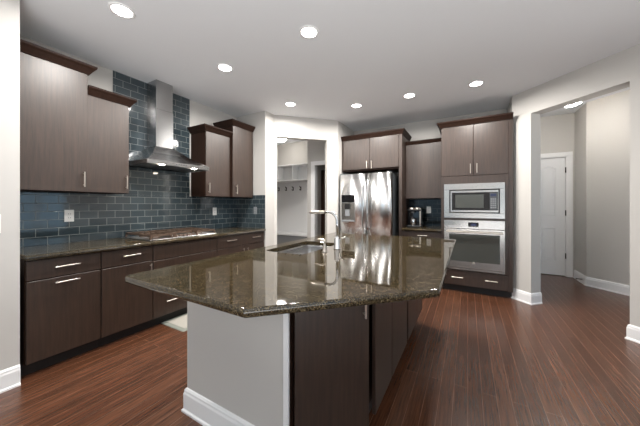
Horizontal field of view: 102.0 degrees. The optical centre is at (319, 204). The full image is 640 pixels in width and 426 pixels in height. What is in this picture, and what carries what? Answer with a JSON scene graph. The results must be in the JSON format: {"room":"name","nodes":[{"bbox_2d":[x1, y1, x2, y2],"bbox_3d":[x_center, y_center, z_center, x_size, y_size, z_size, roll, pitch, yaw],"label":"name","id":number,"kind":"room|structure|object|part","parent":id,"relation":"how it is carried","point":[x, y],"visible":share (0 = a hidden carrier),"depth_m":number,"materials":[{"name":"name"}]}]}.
{"room":"kitchen","nodes":[
{"label":"kitchen","id":0,"kind":"room"},
{"bbox_2d":[0,0,19,370],"bbox_3d":[-3.804,-0.110,-0.231,0.780,2.800,5.269,0,0,30],"label":"wall","id":1,"kind":"structure","parent":0,"point":[9,9],"depth_m":1.83,"materials":[{"name":"grey paint"}]},
{"bbox_2d":[0,364,20,393],"bbox_3d":[-3.420,1.218,-0.369,0.024,0.145,5.129,0,0,30],"label":"baseboard","id":2,"kind":"structure","parent":1,"relation":"attached to","point":[10,378],"depth_m":1.82,"materials":[{"name":"white paint"}]},
{"bbox_2d":[20,35,236,245],"bbox_3d":[-2.126,-0.110,3.377,0.120,2.800,2.840,0,0,30],"label":"wall","id":3,"kind":"structure","parent":0,"point":[102,78],"depth_m":3.03,"materials":[{"name":"grey paint"}]},
{"bbox_2d":[20,39,97,192],"bbox_3d":[-2.400,-0.711,2.339,0.412,1.178,0.486,0,0,30],"label":"upper cabinet","id":4,"kind":"object","parent":3,"relation":"attached to","point":[53,85],"visible":0.84,"depth_m":2.22,"materials":[{"name":"brown wood"}]},
{"bbox_3d":[-2.400,-1.260,2.339,0.412,0.080,0.486,0,0,30],"label":"crown moulding","id":5,"kind":"part","parent":4,"relation":"part of","materials":[{"name":"brown wood"}]},
{"bbox_3d":[-2.175,-0.237,2.389,0.034,0.140,0.010,0,0,30],"label":"pull handle","id":6,"kind":"part","parent":4,"relation":"part of","materials":[{"name":"silver metal"}]},
{"bbox_2d":[79,85,137,193],"bbox_3d":[-2.218,-0.623,2.688,0.382,1.001,0.408,0,0,30],"label":"upper cabinet","id":7,"kind":"object","parent":3,"relation":"attached to","point":[108,111],"visible":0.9,"depth_m":2.58,"materials":[{"name":"brown wood"}]},
{"bbox_3d":[-2.120,-0.584,2.600,0.020,0.919,0.348,0,0,30],"label":"door","id":8,"kind":"part","parent":7,"relation":"part of","materials":[{"name":"brown wood"}]},
{"bbox_3d":[-2.218,-1.083,2.688,0.382,0.080,0.408,0,0,30],"label":"crown moulding","id":9,"kind":"part","parent":7,"relation":"part of","materials":[{"name":"brown wood"}]},
{"bbox_2d":[20,191,236,246],"bbox_3d":[-2.073,0.126,3.339,0.010,0.497,2.592,0,0,30],"label":"backsplash","id":10,"kind":"structure","parent":3,"relation":"attached to","point":[96,216],"depth_m":2.86,"materials":[{"name":"tile"}]},
{"bbox_2d":[64,210,73,221],"bbox_3d":[-2.496,0.107,2.578,0.009,0.118,0.072,0,0,30],"label":"wall outlet","id":11,"kind":"object","parent":10,"relation":"attached to","point":[68,214],"visible":1,"depth_m":2.57,"materials":[{"name":"white plastic"}]},
{"bbox_2d":[113,70,189,195],"bbox_3d":[-2.094,-0.816,3.302,0.010,1.386,0.918,0,0,30],"label":"backsplash","id":12,"kind":"structure","parent":3,"relation":"attached to","point":[142,181],"depth_m":3.19,"materials":[{"name":"tile"}]},
{"bbox_2d":[129,79,208,172],"bbox_3d":[-1.858,-0.981,3.196,0.503,1.057,0.757,0,0,30],"label":"range hood","id":13,"kind":"object","parent":3,"relation":"attached to","point":[159,154],"visible":0.98,"depth_m":3.15,"materials":[{"name":"silver metal"}]},
{"bbox_2d":[187,123,232,196],"bbox_3d":[-1.594,-0.610,3.782,0.382,0.976,0.479,0,0,30],"label":"upper cabinet","id":14,"kind":"object","parent":3,"relation":"attached to","point":[210,145],"visible":0.99,"depth_m":3.67,"materials":[{"name":"brown wood"}]},
{"bbox_3d":[-1.594,-1.058,3.782,0.382,0.080,0.479,0,0,30],"label":"crown moulding","id":15,"kind":"part","parent":14,"relation":"part of","materials":[{"name":"brown wood"}]},
{"bbox_3d":[-1.468,-0.571,3.743,0.020,0.894,0.419,0,0,30],"label":"door","id":16,"kind":"part","parent":14,"relation":"part of","materials":[{"name":"brown wood"}]},
{"bbox_2d":[237,111,273,246],"bbox_3d":[-1.099,-0.110,4.405,0.642,2.800,0.224,0,0,30],"label":"wall","id":17,"kind":"structure","parent":0,"point":[263,122],"depth_m":4.23,"materials":[{"name":"grey paint"}]},
{"bbox_2d":[213,118,254,197],"bbox_3d":[-1.363,-0.700,4.137,0.432,1.156,0.474,0,0,30],"label":"upper cabinet","id":18,"kind":"object","parent":17,"relation":"attached to","point":[241,140],"visible":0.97,"depth_m":4.03,"materials":[{"name":"brown wood"}]},
{"bbox_3d":[-1.363,-1.238,4.137,0.432,0.080,0.474,0,0,30],"label":"crown moulding","id":19,"kind":"part","parent":18,"relation":"part of","materials":[{"name":"brown wood"}]},
{"bbox_3d":[-1.216,-0.661,4.085,0.020,1.074,0.414,0,0,30],"label":"door","id":20,"kind":"part","parent":18,"relation":"part of","materials":[{"name":"brown wood"}]},
{"bbox_2d":[237,195,264,227],"bbox_3d":[-1.154,0.107,4.302,0.632,0.534,0.010,0,0,30],"label":"backsplash","id":21,"kind":"structure","parent":17,"relation":"attached to","point":[246,217],"depth_m":4.29,"materials":[{"name":"tile"}]},
{"bbox_2d":[277,141,306,164],"bbox_3d":[-0.734,-0.110,6.382,1.800,2.800,0.120,0,0,30],"label":"wall","id":22,"kind":"structure","parent":0,"point":[296,152],"depth_m":6.27,"materials":[{"name":"grey paint"}]},
{"bbox_2d":[274,115,337,244],"bbox_3d":[-0.237,-0.110,4.550,1.127,2.800,0.120,0,0,-15],"label":"wall","id":23,"kind":"structure","parent":0,"point":[285,127],"depth_m":4.57,"materials":[{"name":"grey paint"}]},
{"bbox_2d":[307,140,324,237],"bbox_3d":[0.499,-0.110,5.961,0.760,2.800,1.750,0,0,30],"label":"wall","id":24,"kind":"structure","parent":0,"point":[315,149],"depth_m":5.36,"materials":[{"name":"grey paint"}]},
{"bbox_2d":[311,160,324,236],"bbox_3d":[0.124,0.200,5.213,0.650,2.180,0.120,0,0,30],"label":"trim","id":25,"kind":"structure","parent":24,"relation":"attached to","point":[313,167],"depth_m":5.30,"materials":[{"name":"white paint"}]},
{"bbox_2d":[0,273,639,425],"bbox_3d":[0.247,1.340,0.837,9.600,0.100,11.500,0,0,30],"label":"floor","id":26,"kind":"structure","parent":0,"point":[467,358],"depth_m":1.98,"materials":[{"name":"brown wood"}]},
{"bbox_2d":[20,252,99,375],"bbox_3d":[-2.313,0.851,2.249,0.654,0.878,0.454,0,0,30],"label":"base cabinet","id":27,"kind":"object","parent":26,"relation":"on","point":[60,296],"visible":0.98,"depth_m":2.06,"materials":[{"name":"brown wood"}]},
{"bbox_3d":[-2.066,0.493,2.110,0.020,0.147,0.445,0,0,30],"label":"drawer","id":28,"kind":"part","parent":27,"relation":"part of","materials":[{"name":"brown wood"}]},
{"bbox_3d":[-2.042,0.487,2.097,0.034,0.010,0.150,0,0,30],"label":"pull handle","id":29,"kind":"part","parent":27,"relation":"part of","materials":[{"name":"silver metal"}]},
{"bbox_3d":[-2.042,0.610,2.097,0.034,0.010,0.150,0,0,30],"label":"pull handle","id":30,"kind":"part","parent":27,"relation":"part of","materials":[{"name":"silver metal"}]},
{"bbox_2d":[97,245,152,347],"bbox_3d":[-2.092,0.851,2.636,0.654,0.878,0.436,0,0,30],"label":"base cabinet","id":31,"kind":"object","parent":26,"relation":"on","point":[126,309],"visible":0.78,"depth_m":2.45,"materials":[{"name":"brown wood"}]},
{"bbox_3d":[-1.846,0.493,2.496,0.020,0.147,0.429,0,0,30],"label":"drawer","id":32,"kind":"part","parent":31,"relation":"part of","materials":[{"name":"brown wood"}]},
{"bbox_3d":[-1.846,0.879,2.496,0.020,0.608,0.429,0,0,30],"label":"door","id":33,"kind":"part","parent":31,"relation":"part of","materials":[{"name":"brown wood"}]},
{"bbox_2d":[161,313,186,331],"bbox_3d":[-1.359,1.284,3.072,0.405,0.012,0.810,0,0,30],"label":"kitchen mat","id":34,"kind":"object","parent":26,"relation":"on","point":[179,323],"visible":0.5,"depth_m":2.80,"materials":[{"name":"grey fabric"}]},
{"bbox_3d":[-1.359,1.279,3.072,0.315,0.002,0.720,0,0,30],"label":"panel","id":35,"kind":"part","parent":34,"relation":"part of","materials":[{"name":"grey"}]},
{"bbox_2d":[149,237,216,327],"bbox_3d":[-1.788,0.851,3.169,0.654,0.878,0.789,0,0,30],"label":"base cabinet","id":36,"kind":"object","parent":26,"relation":"on","point":[165,307],"visible":0.26,"depth_m":2.89,"materials":[{"name":"brown wood"}]},
{"bbox_3d":[-1.542,1.036,3.029,0.020,0.294,0.781,0,0,30],"label":"drawer","id":37,"kind":"part","parent":36,"relation":"part of","materials":[{"name":"brown wood"}]},
{"bbox_3d":[-1.542,0.733,3.029,0.020,0.295,0.781,0,0,30],"label":"drawer","id":38,"kind":"part","parent":36,"relation":"part of","materials":[{"name":"brown wood"}]},
{"bbox_2d":[216,231,263,256],"bbox_3d":[-1.369,0.851,3.902,0.654,0.878,0.897,0,0,30],"label":"base cabinet","id":39,"kind":"object","parent":26,"relation":"on","point":[230,244],"visible":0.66,"depth_m":3.70,"materials":[{"name":"brown wood"}]},
{"bbox_2d":[20,227,265,260],"bbox_3d":[-1.791,0.393,3.172,0.664,0.036,2.581,0,0,30],"label":"countertop","id":40,"kind":"structure","parent":39,"relation":"on","point":[30,253],"depth_m":2.44,"materials":[{"name":"stone"}]},
{"bbox_2d":[124,227,216,240],"bbox_3d":[-1.784,0.343,3.153,0.555,0.062,0.810,0,0,30],"label":"gas cooktop","id":41,"kind":"object","parent":40,"relation":"in","point":[153,235],"visible":1,"depth_m":2.98,"materials":[{"name":"silver metal"}]},
{"bbox_2d":[124,232,216,240],"bbox_3d":[-1.784,0.368,3.153,0.555,0.012,0.810,0,0,30],"label":"tray","id":42,"kind":"object","parent":41,"relation":"on","point":[189,234],"depth_m":2.95,"materials":[{"name":"silver metal"}]},
{"bbox_3d":[-1.226,0.884,3.583,0.020,0.598,0.478,0,0,30],"label":"door","id":43,"kind":"part","parent":39,"relation":"part of","materials":[{"name":"brown wood"}]},
{"bbox_3d":[-1.124,0.498,3.762,0.020,0.157,0.889,0,0,30],"label":"drawer","id":44,"kind":"part","parent":39,"relation":"part of","materials":[{"name":"brown wood"}]},
{"bbox_3d":[-1.004,0.884,3.972,0.020,0.598,0.405,0,0,30],"label":"door","id":45,"kind":"part","parent":39,"relation":"part of","materials":[{"name":"brown wood"}]},
{"bbox_2d":[277,163,306,243],"bbox_3d":[-0.735,0.175,6.083,1.495,2.230,0.399,0,0,30],"label":"hall tree","id":46,"kind":"object","parent":26,"relation":"on","point":[291,178],"visible":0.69,"depth_m":6.19,"materials":[{"name":"white paint"}]},
{"bbox_2d":[277,179,306,182],"bbox_3d":[-0.709,-0.570,6.129,1.495,0.030,0.244,0,0,30],"label":"shelf","id":47,"kind":"object","parent":46,"relation":"attached to","point":[278,180],"depth_m":6.12,"materials":[{"name":"white paint"}]},
{"bbox_2d":[277,163,306,167],"bbox_3d":[-0.709,-0.925,6.129,1.495,0.030,0.244,0,0,30],"label":"shelf","id":48,"kind":"object","parent":46,"relation":"attached to","point":[300,165],"depth_m":6.05,"materials":[{"name":"white paint"}]},
{"bbox_3d":[-0.736,0.990,6.081,1.495,0.600,0.354,0,0,30],"label":"seat","id":49,"kind":"part","parent":46,"relation":"part of","materials":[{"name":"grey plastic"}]},
{"bbox_3d":[-0.741,0.670,6.072,1.495,0.040,0.374,0,0,30],"label":"seat","id":50,"kind":"part","parent":46,"relation":"part of","materials":[{"name":"white paint"}]},
{"bbox_3d":[-0.651,-0.380,6.230,1.495,0.140,0.012,0,0,30],"label":"hook rail","id":51,"kind":"part","parent":46,"relation":"part of","materials":[{"name":"white paint"}]},
{"bbox_2d":[181,299,421,425],"bbox_3d":[0.140,0.851,2.255,1.117,0.878,2.104,0,0,30],"label":"kitchen island","id":52,"kind":"object","parent":26,"relation":"on","point":[327,367],"visible":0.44,"depth_m":1.33,"materials":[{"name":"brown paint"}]},
{"bbox_3d":[-0.492,1.218,1.484,0.783,0.145,0.139,0,0,30],"label":"baseboard","id":53,"kind":"part","parent":52,"relation":"part of","materials":[{"name":"white paint"}]},
{"bbox_3d":[-0.475,0.851,1.489,0.759,0.878,0.115,0,0,30],"label":"panel","id":54,"kind":"part","parent":52,"relation":"part of","materials":[{"name":"grey paint"}]},
{"bbox_3d":[-0.135,0.851,1.290,0.030,0.878,0.123,0,0,30],"label":"corner trim","id":55,"kind":"part","parent":52,"relation":"part of","materials":[{"name":"white paint"}]},
{"bbox_2d":[125,232,455,317],"bbox_3d":[0.223,0.393,2.104,1.482,0.036,2.525,0,0,30],"label":"island countertop","id":56,"kind":"structure","parent":52,"relation":"on","point":[367,269],"depth_m":1.34,"materials":[{"name":"stone"}]},
{"bbox_2d":[278,245,329,253],"bbox_3d":[-0.133,0.509,2.330,0.410,0.194,0.705,0,0,30],"label":"sink","id":57,"kind":"object","parent":56,"relation":"in","point":[304,249],"visible":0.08,"depth_m":2.63,"materials":[{"name":"silver metal"}]},
{"bbox_2d":[315,238,326,252],"bbox_3d":[0.009,0.320,2.067,0.110,0.109,0.046,0,0,30],"label":"soap dispenser","id":58,"kind":"object","parent":56,"relation":"on","point":[320,239],"visible":1,"depth_m":2.04,"materials":[{"name":"silver metal"}]},
{"bbox_3d":[0.003,0.285,2.070,0.098,0.040,0.024,0,0,30],"label":"spout","id":59,"kind":"part","parent":58,"relation":"part of","materials":[{"name":"silver metal"}]},
{"bbox_2d":[309,210,345,249],"bbox_3d":[0.059,0.211,2.267,0.341,0.328,0.087,0,0,30],"label":"faucet","id":60,"kind":"object","parent":56,"relation":"on","point":[337,239],"visible":1,"depth_m":2.19,"materials":[{"name":"silver metal"}]},
{"bbox_3d":[0.063,0.786,1.292,0.386,0.737,0.020,0,0,-15],"label":"door","id":61,"kind":"part","parent":52,"relation":"part of","materials":[{"name":"brown wood"}]},
{"bbox_3d":[0.227,0.500,1.308,0.010,0.140,0.034,0,0,-15],"label":"pull handle","id":62,"kind":"part","parent":52,"relation":"part of","materials":[{"name":"silver metal"}]},
{"bbox_3d":[0.383,0.786,1.579,0.020,0.734,0.350,0,0,30],"label":"door","id":63,"kind":"part","parent":52,"relation":"part of","materials":[{"name":"brown wood"}]},
{"bbox_3d":[0.597,0.786,1.955,0.020,0.734,0.482,0,0,30],"label":"door","id":64,"kind":"part","parent":52,"relation":"part of","materials":[{"name":"brown wood"}]},
{"bbox_3d":[0.850,0.786,2.399,0.020,0.734,0.427,0,0,30],"label":"door","id":65,"kind":"part","parent":52,"relation":"part of","materials":[{"name":"brown wood"}]},
{"bbox_3d":[1.046,0.786,2.742,0.020,0.734,0.352,0,0,30],"label":"door","id":66,"kind":"part","parent":52,"relation":"part of","materials":[{"name":"brown wood"}]},
{"bbox_2d":[321,170,324,234],"bbox_3d":[0.337,0.265,5.938,0.299,2.050,0.750,0,0,30],"label":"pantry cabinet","id":67,"kind":"object","parent":26,"relation":"on","point":[322,171],"visible":0.02,"depth_m":5.66,"materials":[{"name":"brown wood"}]},
{"bbox_2d":[340,171,398,235],"bbox_3d":[0.912,0.371,4.676,0.934,1.838,0.853,0,0,30],"label":"refrigerator","id":68,"kind":"object","parent":26,"relation":"on","point":[369,202],"visible":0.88,"depth_m":4.34,"materials":[{"name":"grey metal"}]},
{"bbox_3d":[0.501,0.060,4.521,0.264,0.490,0.050,0,0,30],"label":"dispenser frame","id":69,"kind":"part","parent":68,"relation":"part of","materials":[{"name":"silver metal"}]},
{"bbox_3d":[0.487,-0.110,4.498,0.240,0.130,0.002,0,0,30],"label":"control panel","id":70,"kind":"part","parent":68,"relation":"part of","materials":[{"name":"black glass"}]},
{"bbox_3d":[0.565,-0.001,4.506,0.501,1.062,0.092,0,0,30],"label":"door","id":71,"kind":"part","parent":68,"relation":"part of","materials":[{"name":"silver metal"}]},
{"bbox_3d":[0.717,0.000,4.346,0.026,0.885,0.087,0,0,30],"label":"handle","id":72,"kind":"part","parent":68,"relation":"part of","materials":[{"name":"silver metal"}]},
{"bbox_3d":[0.790,0.000,4.304,0.026,0.885,0.087,0,0,30],"label":"handle","id":73,"kind":"part","parent":68,"relation":"part of","materials":[{"name":"silver metal"}]},
{"bbox_3d":[0.974,-0.001,4.273,0.427,1.062,0.092,0,0,30],"label":"door","id":74,"kind":"part","parent":68,"relation":"part of","materials":[{"name":"silver metal"}]},
{"bbox_2d":[341,128,411,235],"bbox_3d":[1.032,0.021,4.747,1.125,2.538,0.650,0,0,30],"label":"tall cabinet","id":75,"kind":"object","parent":26,"relation":"on","point":[386,153],"visible":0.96,"depth_m":4.46,"materials":[{"name":"brown wood"}]},
{"bbox_3d":[0.644,-0.900,4.652,0.505,0.527,0.020,0,0,30],"label":"door","id":76,"kind":"part","parent":75,"relation":"part of","materials":[{"name":"brown wood"}]},
{"bbox_3d":[1.032,-1.208,4.747,1.125,0.080,0.650,0,0,30],"label":"crown moulding","id":77,"kind":"part","parent":75,"relation":"part of","materials":[{"name":"brown wood"}]},
{"bbox_3d":[1.084,-0.900,4.401,0.497,0.527,0.020,0,0,30],"label":"door","id":78,"kind":"part","parent":75,"relation":"part of","materials":[{"name":"brown wood"}]},
{"bbox_3d":[1.472,0.060,4.519,0.049,2.460,0.610,0,0,30],"label":"panel","id":79,"kind":"part","parent":75,"relation":"part of","materials":[{"name":"brown wood"}]},
{"bbox_2d":[402,230,440,237],"bbox_3d":[1.736,0.851,4.343,0.579,0.878,0.634,0,0,30],"label":"base cabinet","id":80,"kind":"object","parent":26,"relation":"on","point":[425,234],"visible":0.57,"depth_m":4.09,"materials":[{"name":"brown wood"}]},
{"bbox_2d":[401,226,440,231],"bbox_3d":[1.737,0.393,4.345,0.581,0.036,0.650,0,0,30],"label":"countertop","id":81,"kind":"structure","parent":80,"relation":"on","point":[424,228],"depth_m":4.13,"materials":[{"name":"stone"}]},
{"bbox_2d":[407,208,422,227],"bbox_3d":[1.628,0.210,4.448,0.230,0.330,0.240,0,0,30],"label":"coffee maker","id":82,"kind":"object","parent":81,"relation":"on","point":[415,215],"visible":0.99,"depth_m":4.40,"materials":[{"name":"silver plastic"}]},
{"bbox_2d":[410,218,415,224],"bbox_3d":[1.588,0.287,4.419,0.104,0.115,0.104,0,0,30],"label":"mug","id":83,"kind":"object","parent":82,"relation":"on","point":[412,220],"depth_m":4.38,"materials":[{"name":"silver metal"}]},
{"bbox_3d":[1.660,0.222,4.504,0.230,0.245,0.110,0,0,30],"label":"water tank","id":84,"kind":"part","parent":82,"relation":"part of","materials":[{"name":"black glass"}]},
{"bbox_2d":[437,112,513,297],"bbox_3d":[2.348,0.021,3.990,0.942,2.538,0.662,0,0,30],"label":"tall cabinet","id":85,"kind":"object","parent":26,"relation":"on","point":[483,152],"visible":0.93,"depth_m":3.70,"materials":[{"name":"brown wood"}]},
{"bbox_3d":[2.038,-0.797,3.857,0.415,0.732,0.020,0,0,30],"label":"door","id":86,"kind":"part","parent":85,"relation":"part of","materials":[{"name":"brown wood"}]},
{"bbox_2d":[444,220,504,273],"bbox_3d":[2.330,0.587,3.952,0.755,0.726,0.625,0,0,30],"label":"wall oven","id":87,"kind":"object","parent":85,"relation":"in","point":[480,244],"visible":0.88,"depth_m":3.69,"materials":[{"name":"grey metal"}]},
{"bbox_3d":[2.205,0.285,3.724,0.130,0.066,0.001,0,0,30],"label":"clock panel","id":88,"kind":"part","parent":87,"relation":"part of","materials":[{"name":"black glass"}]},
{"bbox_3d":[2.192,0.391,3.698,0.699,0.026,0.047,0,0,30],"label":"handle","id":89,"kind":"part","parent":87,"relation":"part of","materials":[{"name":"silver metal"}]},
{"bbox_3d":[2.207,0.284,3.737,0.755,0.121,0.024,0,0,30],"label":"control panel","id":90,"kind":"part","parent":87,"relation":"part of","materials":[{"name":"silver metal"}]},
{"bbox_2d":[444,182,504,218],"bbox_3d":[2.330,-0.061,3.953,0.755,0.503,0.525,0,0,30],"label":"microwave","id":91,"kind":"object","parent":85,"relation":"in","point":[469,200],"visible":1,"depth_m":3.72,"materials":[{"name":"grey metal"}]},
{"bbox_3d":[2.215,-0.053,3.725,0.567,0.257,0.010,0,0,30],"label":"door","id":92,"kind":"part","parent":91,"relation":"part of","materials":[{"name":"black glass"}]},
{"bbox_3d":[2.220,0.271,3.755,0.837,1.394,0.020,0,0,30],"label":"frame","id":93,"kind":"part","parent":85,"relation":"part of","materials":[{"name":"brown wood"}]},
{"bbox_3d":[2.348,-1.208,3.990,0.941,0.080,0.662,0,0,30],"label":"crown moulding","id":94,"kind":"part","parent":85,"relation":"part of","materials":[{"name":"brown wood"}]},
{"bbox_3d":[2.220,1.079,3.753,0.834,0.210,0.020,0,0,30],"label":"drawer","id":95,"kind":"part","parent":85,"relation":"part of","materials":[{"name":"brown wood"}]},
{"bbox_3d":[2.402,-0.797,3.649,0.413,0.732,0.020,0,0,30],"label":"door","id":96,"kind":"part","parent":85,"relation":"part of","materials":[{"name":"brown wood"}]},
{"bbox_2d":[20,0,639,144],"bbox_3d":[-0.187,-1.560,1.085,8.400,0.100,11.300,0,0,30],"label":"ceiling","id":97,"kind":"structure","parent":0,"point":[371,54],"depth_m":2.50,"materials":[{"name":"white paint"}]},
{"bbox_2d":[107,2,135,18],"bbox_3d":[-1.537,-1.505,2.010,0.176,0.008,0.176,0,0,30],"label":"recessed light","id":98,"kind":"object","parent":97,"relation":"in","point":[119,9],"visible":1,"depth_m":2.00,"materials":[{"name":"white paint"}]},
{"bbox_2d":[216,63,232,71],"bbox_3d":[-1.043,-1.505,2.844,0.176,0.008,0.176,0,0,30],"label":"recessed light","id":99,"kind":"object","parent":97,"relation":"in","point":[224,67],"visible":1,"depth_m":2.83,"materials":[{"name":"white"}]},
{"bbox_2d":[285,102,295,106],"bbox_3d":[-0.441,-1.505,3.872,0.176,0.008,0.176,0,0,30],"label":"recessed light","id":100,"kind":"object","parent":97,"relation":"in","point":[290,104],"visible":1,"depth_m":3.88,"materials":[{"name":"white"}]},
{"bbox_2d":[299,25,318,38],"bbox_3d":[-0.096,-1.505,2.260,0.176,0.008,0.176,0,0,30],"label":"recessed light","id":101,"kind":"object","parent":97,"relation":"in","point":[307,31],"visible":1,"depth_m":2.25,"materials":[{"name":"white"}]},
{"bbox_2d":[351,103,361,107],"bbox_3d":[0.555,-1.505,3.932,0.176,0.008,0.176,0,0,30],"label":"recessed light","id":102,"kind":"object","parent":97,"relation":"in","point":[356,105],"visible":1,"depth_m":3.92,"materials":[{"name":"white"}]},
{"bbox_2d":[403,93,415,97],"bbox_3d":[1.232,-1.505,3.568,0.176,0.008,0.176,0,0,30],"label":"recessed light","id":103,"kind":"object","parent":97,"relation":"in","point":[407,95],"visible":1,"depth_m":3.56,"materials":[{"name":"white"}]},
{"bbox_2d":[468,80,483,86],"bbox_3d":[1.939,-1.505,3.219,0.176,0.008,0.176,0,0,30],"label":"recessed light","id":104,"kind":"object","parent":97,"relation":"in","point":[478,82],"visible":1,"depth_m":3.21,"materials":[{"name":"white"}]},
{"bbox_2d":[338,121,353,232],"bbox_3d":[0.490,-0.110,5.058,0.120,2.800,0.888,0,0,30],"label":"wall","id":105,"kind":"structure","parent":0,"point":[343,130],"depth_m":4.70,"materials":[{"name":"grey paint"}]},
{"bbox_2d":[354,108,506,175],"bbox_3d":[1.842,-0.110,4.728,2.555,2.800,0.120,0,0,30],"label":"wall","id":106,"kind":"structure","parent":0,"point":[428,129],"depth_m":4.63,"materials":[{"name":"grey paint"}]},
{"bbox_2d":[405,138,440,198],"bbox_3d":[1.806,-0.600,4.466,0.580,0.976,0.349,0,0,30],"label":"upper cabinet","id":107,"kind":"object","parent":106,"relation":"attached to","point":[423,161],"visible":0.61,"depth_m":4.34,"materials":[{"name":"brown wood"}]},
{"bbox_3d":[1.728,-1.058,4.330,0.580,0.060,0.034,0,0,30],"label":"crown moulding","id":108,"kind":"part","parent":107,"relation":"part of","materials":[{"name":"brown wood"}]},
{"bbox_2d":[409,199,440,226],"bbox_3d":[1.895,0.132,4.623,0.581,0.484,0.010,0,0,30],"label":"backsplash","id":109,"kind":"structure","parent":106,"relation":"attached to","point":[433,218],"depth_m":4.59,"materials":[{"name":"tile"}]},
{"bbox_2d":[507,98,511,112],"bbox_3d":[2.881,-0.175,3.843,0.123,2.930,0.629,0,0,30],"label":"wall","id":110,"kind":"structure","parent":0,"point":[509,109],"depth_m":3.74,"materials":[{"name":"grey paint"}]},
{"bbox_2d":[541,113,574,276],"bbox_3d":[3.982,-0.175,4.993,1.570,2.930,0.120,0,0,30],"label":"wall","id":111,"kind":"structure","parent":0,"point":[557,131],"depth_m":4.70,"materials":[{"name":"grey paint"}]},
{"bbox_2d":[541,157,565,275],"bbox_3d":[4.083,0.209,4.880,0.826,2.137,0.055,0,0,30],"label":"door","id":112,"kind":"structure","parent":111,"relation":"in","point":[553,170],"depth_m":4.75,"materials":[{"name":"white paint"}]},
{"bbox_3d":[4.068,0.158,4.877,0.575,1.745,0.006,0,0,30],"label":"panel moulding","id":113,"kind":"part","parent":112,"relation":"part of","materials":[{"name":"white paint"}]},
{"bbox_2d":[541,151,572,276],"bbox_3d":[4.091,0.168,4.907,1.005,2.245,0.120,0,0,30],"label":"trim","id":114,"kind":"structure","parent":111,"relation":"attached to","point":[568,156],"depth_m":4.63,"materials":[{"name":"white paint"}]},
{"bbox_2d":[512,44,639,326],"bbox_3d":[3.274,-0.175,1.709,0.170,2.930,3.967,0,0,-15],"label":"wall","id":115,"kind":"structure","parent":0,"point":[620,70],"depth_m":3.23,"materials":[{"name":"grey paint"}]},
{"bbox_2d":[511,288,542,304],"bbox_3d":[2.776,1.218,3.487,0.194,0.145,0.274,0,0,-15],"label":"baseboard","id":116,"kind":"structure","parent":115,"relation":"attached to","point":[525,297],"depth_m":3.39,"materials":[{"name":"white paint"}]},
{"bbox_2d":[625,324,639,343],"bbox_3d":[3.227,1.218,1.836,0.194,0.145,1.437,0,0,-15],"label":"baseboard","id":117,"kind":"structure","parent":115,"relation":"attached to","point":[632,332],"depth_m":2.45,"materials":[{"name":"white paint"}]},
{"bbox_2d":[541,87,629,116],"bbox_3d":[4.048,-1.690,3.892,2.793,0.100,3.764,0,0,-10],"label":"ceiling","id":118,"kind":"structure","parent":0,"point":[565,110],"depth_m":4.40,"materials":[{"name":"white paint"}]},
{"bbox_2d":[575,90,629,285],"bbox_3d":[4.555,-0.175,3.435,0.408,2.930,2.341,0,0,-6],"label":"wall","id":119,"kind":"structure","parent":0,"point":[602,125],"depth_m":3.95,"materials":[{"name":"grey paint"}]},
{"bbox_2d":[573,270,629,295],"bbox_3d":[4.484,1.218,3.441,0.327,0.145,2.319,0,0,-6],"label":"baseboard","id":120,"kind":"structure","parent":119,"relation":"attached to","point":[614,287],"depth_m":3.95,"materials":[{"name":"white paint"}]}
]}

